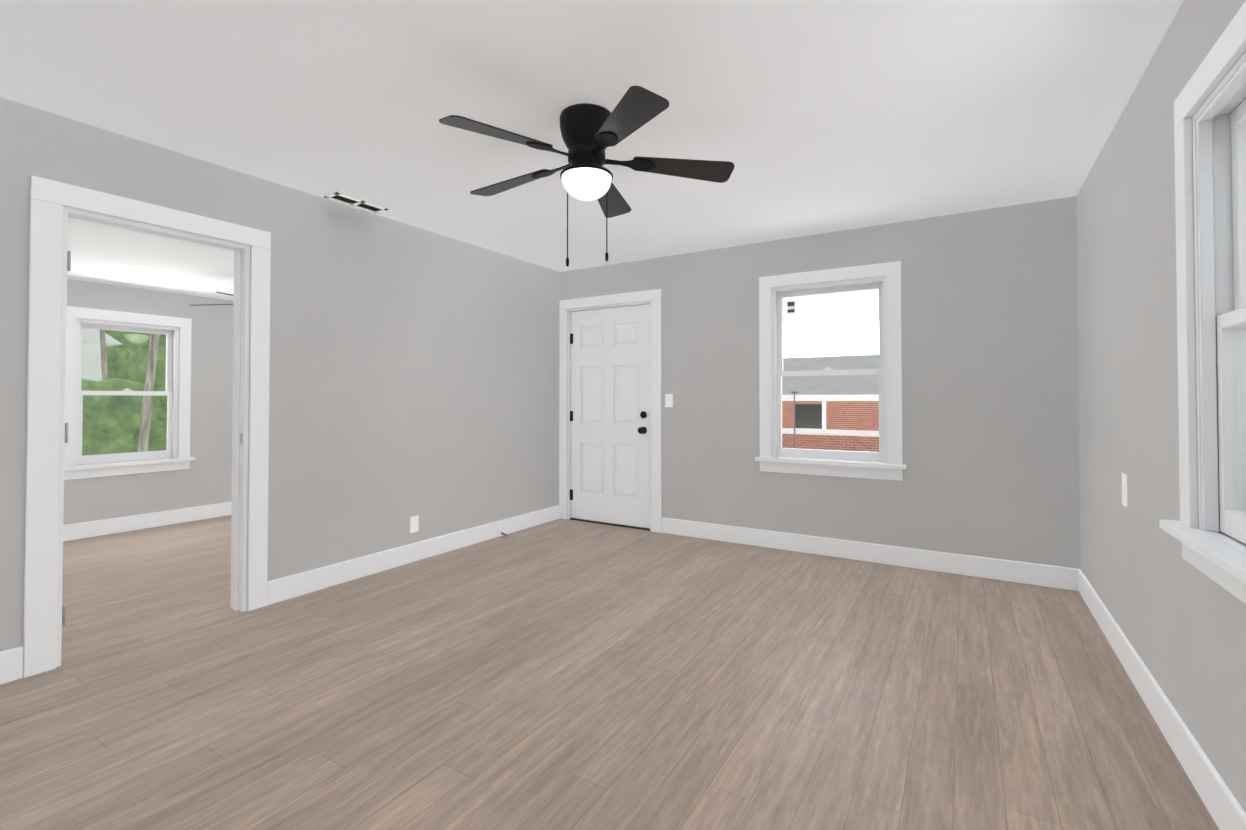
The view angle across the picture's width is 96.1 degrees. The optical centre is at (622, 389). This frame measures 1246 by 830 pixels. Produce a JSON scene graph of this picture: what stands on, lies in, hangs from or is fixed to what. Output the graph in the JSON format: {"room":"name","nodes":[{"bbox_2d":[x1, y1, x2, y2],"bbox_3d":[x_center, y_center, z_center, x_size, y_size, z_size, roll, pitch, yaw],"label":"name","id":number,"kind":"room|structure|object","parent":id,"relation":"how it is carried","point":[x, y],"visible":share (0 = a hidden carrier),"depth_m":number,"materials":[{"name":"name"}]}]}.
{"room":"empty living room","nodes":[
{"label":"empty living room","id":0,"kind":"room"},
{"bbox_2d":[63,279,233,524],"bbox_3d":[-4.460,-0.059,5.098,0.160,2.640,4.780,-1,-1,31],"label":"wall","id":1,"kind":"structure","parent":0,"point":[205,478],"depth_m":5.41,"materials":[{"name":"grey paint"}]},
{"bbox_2d":[64,306,194,479],"bbox_3d":[-4.457,0.030,5.042,0.222,1.445,0.964,-1,-1,31],"label":"window","id":2,"kind":"structure","parent":1,"relation":"in","point":[175,455],"depth_m":5.04,"materials":[{"name":"white wood"}]},
{"bbox_2d":[63,501,231,541],"bbox_3d":[-4.385,1.192,5.033,0.016,0.135,4.780,-1,-1,31],"label":"baseboard","id":3,"kind":"structure","parent":1,"relation":"attached to","point":[76,531],"depth_m":5.07,"materials":[{"name":"white wood"}]},
{"bbox_2d":[67,219,233,300],"bbox_3d":[-3.189,-0.991,4.337,2.818,0.120,4.780,-1,-1,31],"label":"ceiling","id":4,"kind":"structure","parent":0,"point":[109,255],"depth_m":4.11,"materials":[{"name":"paint"}]},
{"bbox_2d":[190,292,233,305],"bbox_3d":[-2.851,-0.737,4.766,1.270,0.375,1.263,-1,-1,31],"label":"ceiling fan","id":5,"kind":"object","parent":4,"relation":"hanging from","point":[215,304],"visible":0.04,"depth_m":4.57,"materials":[{"name":"black"}]},
{"bbox_2d":[0,97,559,651],"bbox_3d":[-1.926,-0.083,3.553,0.140,2.640,4.780,-1,-1,31],"label":"wall","id":6,"kind":"structure","parent":0,"point":[414,371],"depth_m":3.67,"materials":[{"name":"grey paint"}]},
{"bbox_2d":[0,646,23,684],"bbox_3d":[-2.815,1.145,1.927,0.016,0.135,1.050,-1,-1,31],"label":"baseboard","id":7,"kind":"structure","parent":6,"relation":"attached to","point":[11,660],"depth_m":2.34,"materials":[{"name":"white wood"}]},
{"bbox_2d":[23,176,270,677],"bbox_3d":[-2.356,0.156,2.845,0.178,2.140,0.970,-1,-1,31],"label":"trim","id":8,"kind":"structure","parent":6,"relation":"attached to","point":[50,199],"depth_m":2.46,"materials":[{"name":"white wood"}]},
{"bbox_2d":[56,206,249,666],"bbox_3d":[-2.355,0.206,2.843,0.142,2.040,0.770,-1,-1,31],"label":"door frame","id":9,"kind":"structure","parent":6,"relation":"attached to","point":[240,420],"depth_m":3.12,"materials":[{"name":"white wood"}]},
{"bbox_2d":[267,505,559,604],"bbox_3d":[-1.326,1.182,4.368,0.016,0.135,2.730,-1,-1,31],"label":"baseboard","id":10,"kind":"structure","parent":6,"relation":"attached to","point":[288,587],"depth_m":3.91,"materials":[{"name":"white wood"}]},
{"bbox_2d":[410,515,418,532],"bbox_3d":[-1.514,0.975,4.070,0.008,0.116,0.072,-1,-1,31],"label":"electrical outlet","id":11,"kind":"object","parent":6,"relation":"attached to","point":[414,523],"visible":1,"depth_m":4.07,"materials":[{"name":"white plastic"}]},
{"bbox_2d":[0,0,1183,271],"bbox_3d":[-0.208,-1.279,2.523,4.163,0.120,4.780,-1,-1,31],"label":"ceiling","id":12,"kind":"structure","parent":0,"point":[814,116],"depth_m":2.33,"materials":[{"name":"paint"}]},
{"bbox_2d":[324,192,387,213],"bbox_3d":[-1.708,-1.198,3.601,0.130,0.008,0.360,-1,-1,31],"label":"ceiling vent","id":13,"kind":"object","parent":12,"relation":"in","point":[353,202],"visible":0.92,"depth_m":3.58,"materials":[{"name":"white metal"}]},
{"bbox_2d":[439,86,733,266],"bbox_3d":[-0.202,-0.891,2.511,1.229,0.655,1.282,-1,-1,31],"label":"fan","id":14,"kind":"object","parent":12,"relation":"hanging from","point":[590,133],"visible":1,"depth_m":2.41,"materials":[{"name":"black metal"}]},
{"bbox_2d":[0,515,1218,829],"bbox_3d":[-1.411,1.292,3.218,7.302,0.120,5.100,-1,-1,31],"label":"floor","id":15,"kind":"structure","parent":0,"point":[566,675],"depth_m":2.19,"materials":[{"name":"brown laminate"}]},
{"bbox_2d":[560,196,1080,568],"bbox_3d":[-0.126,-0.056,5.348,7.302,2.640,0.160,-1,-1,31],"label":"wall","id":16,"kind":"structure","parent":0,"point":[990,395],"depth_m":3.88,"materials":[{"name":"grey paint"}]},
{"bbox_2d":[570,304,649,527],"bbox_3d":[-0.144,0.237,5.265,0.902,2.020,0.115,-1,-1,31],"label":"back door","id":17,"kind":"structure","parent":16,"relation":"in","point":[610,415],"depth_m":5.26,"materials":[{"name":"white wood"}]},
{"bbox_2d":[559,289,660,532],"bbox_3d":[-0.103,0.186,5.319,1.126,2.155,0.179,-1,-1,31],"label":"door frame","id":18,"kind":"structure","parent":16,"relation":"attached to","point":[653,297],"depth_m":5.22,"materials":[{"name":"white wood"}]},
{"bbox_2d":[665,394,672,406],"bbox_3d":[0.401,0.093,4.921,0.072,0.116,0.016,-1,-1,31],"label":"switch plate","id":19,"kind":"object","parent":16,"relation":"attached to","point":[668,400],"visible":1,"depth_m":4.92,"materials":[{"name":"white plastic"}]},
{"bbox_2d":[755,261,905,480],"bbox_3d":[1.565,-0.131,4.282,1.074,1.555,0.222,-1,-1,31],"label":"window","id":20,"kind":"structure","parent":16,"relation":"in","point":[884,462],"depth_m":4.24,"materials":[{"name":"white wood"}]},
{"bbox_2d":[661,517,1075,590],"bbox_3d":[1.558,1.179,4.199,2.862,0.135,0.016,-1,-1,31],"label":"baseboard","id":21,"kind":"structure","parent":16,"relation":"attached to","point":[983,567],"depth_m":3.99,"materials":[{"name":"white wood"}]},
{"bbox_2d":[1076,0,1245,812],"bbox_3d":[1.637,-0.116,1.380,0.160,2.640,4.780,-1,-1,31],"label":"wall","id":22,"kind":"structure","parent":0,"point":[1180,620],"depth_m":2.14,"materials":[{"name":"grey paint"}]},
{"bbox_2d":[1122,473,1127,506],"bbox_3d":[2.206,0.441,2.466,0.008,0.140,0.072,-1,-1,31],"label":"electrical outlet","id":23,"kind":"object","parent":22,"relation":"attached to","point":[1124,492],"visible":1,"depth_m":2.45,"materials":[{"name":"white plastic"}]},
{"bbox_2d":[1076,569,1245,829],"bbox_3d":[1.562,1.137,1.407,0.016,0.135,4.780,-1,-1,31],"label":"baseboard","id":24,"kind":"structure","parent":22,"relation":"attached to","point":[1226,811],"depth_m":1.88,"materials":[{"name":"white wood"}]},
{"bbox_2d":[1159,1,1245,603],"bbox_3d":[1.595,-0.203,1.372,0.222,1.460,0.954,-1,-1,31],"label":"window","id":25,"kind":"structure","parent":22,"relation":"in","point":[1211,177],"depth_m":1.66,"materials":[{"name":"white wood"}]},
{"label":"outside","id":26,"kind":"structure","parent":0,"visible":0},
{"bbox_3d":[0.186,3.481,-0.167,240.000,0.200,240.000,-1,-1,31],"label":"ground","id":27,"kind":"structure","parent":26,"visible":0},
{"bbox_2d":[82,328,121,380],"bbox_3d":[-12.205,0.561,10.098,3.000,5.950,4.050,-1,-1,31],"label":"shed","id":28,"kind":"object","parent":27,"relation":"on","point":[85,358],"depth_m":10.80,"materials":[{"name":"white"}]},
{"bbox_2d":[105,330,129,379],"bbox_3d":[-15.223,-0.253,16.812,6.366,10.389,12.297,-1,-1,31],"label":"hedge","id":29,"kind":"object","parent":27,"relation":"on","point":[114,369],"depth_m":14.61,"materials":[{"name":"green plant"}]},
{"bbox_2d":[81,330,166,455],"bbox_3d":[-8.144,-1.284,9.670,5.263,9.652,5.300,-1,-1,31],"label":"trees","id":30,"kind":"object","parent":27,"relation":"on","point":[135,375],"depth_m":9.28,"materials":[{"name":"green plant"}]},
{"bbox_2d":[791,391,797,446],"bbox_3d":[9.058,1.957,29.586,0.300,3.750,0.100,-1,-1,31],"label":"pole","id":31,"kind":"object","parent":27,"relation":"on","point":[794,392],"depth_m":29.55,"materials":[{"name":"grey metal"}]},
{"bbox_2d":[782,428,878,451],"bbox_3d":[21.711,3.633,54.350,70.000,1.150,44.500,-1,-1,31],"label":"brick wall","id":32,"kind":"structure","parent":27,"relation":"on","point":[825,440],"depth_m":34.40,"materials":[{"name":"red brick"}]},
{"bbox_2d":[782,354,878,430],"bbox_3d":[15.495,0.153,46.129,39.000,5.740,10.100,-1,-1,31],"label":"house","id":33,"kind":"structure","parent":27,"relation":"on","point":[856,405],"depth_m":42.02,"materials":[{"name":"red brick"}]},
{"bbox_2d":[783,289,878,324],"bbox_3d":[1.621,1.141,5.776,5.500,4.660,2.380,-1,-1,31],"label":"porch","id":34,"kind":"object","parent":27,"relation":"on","point":[849,309],"depth_m":6.46,"materials":[{"name":"white"}]}
]}

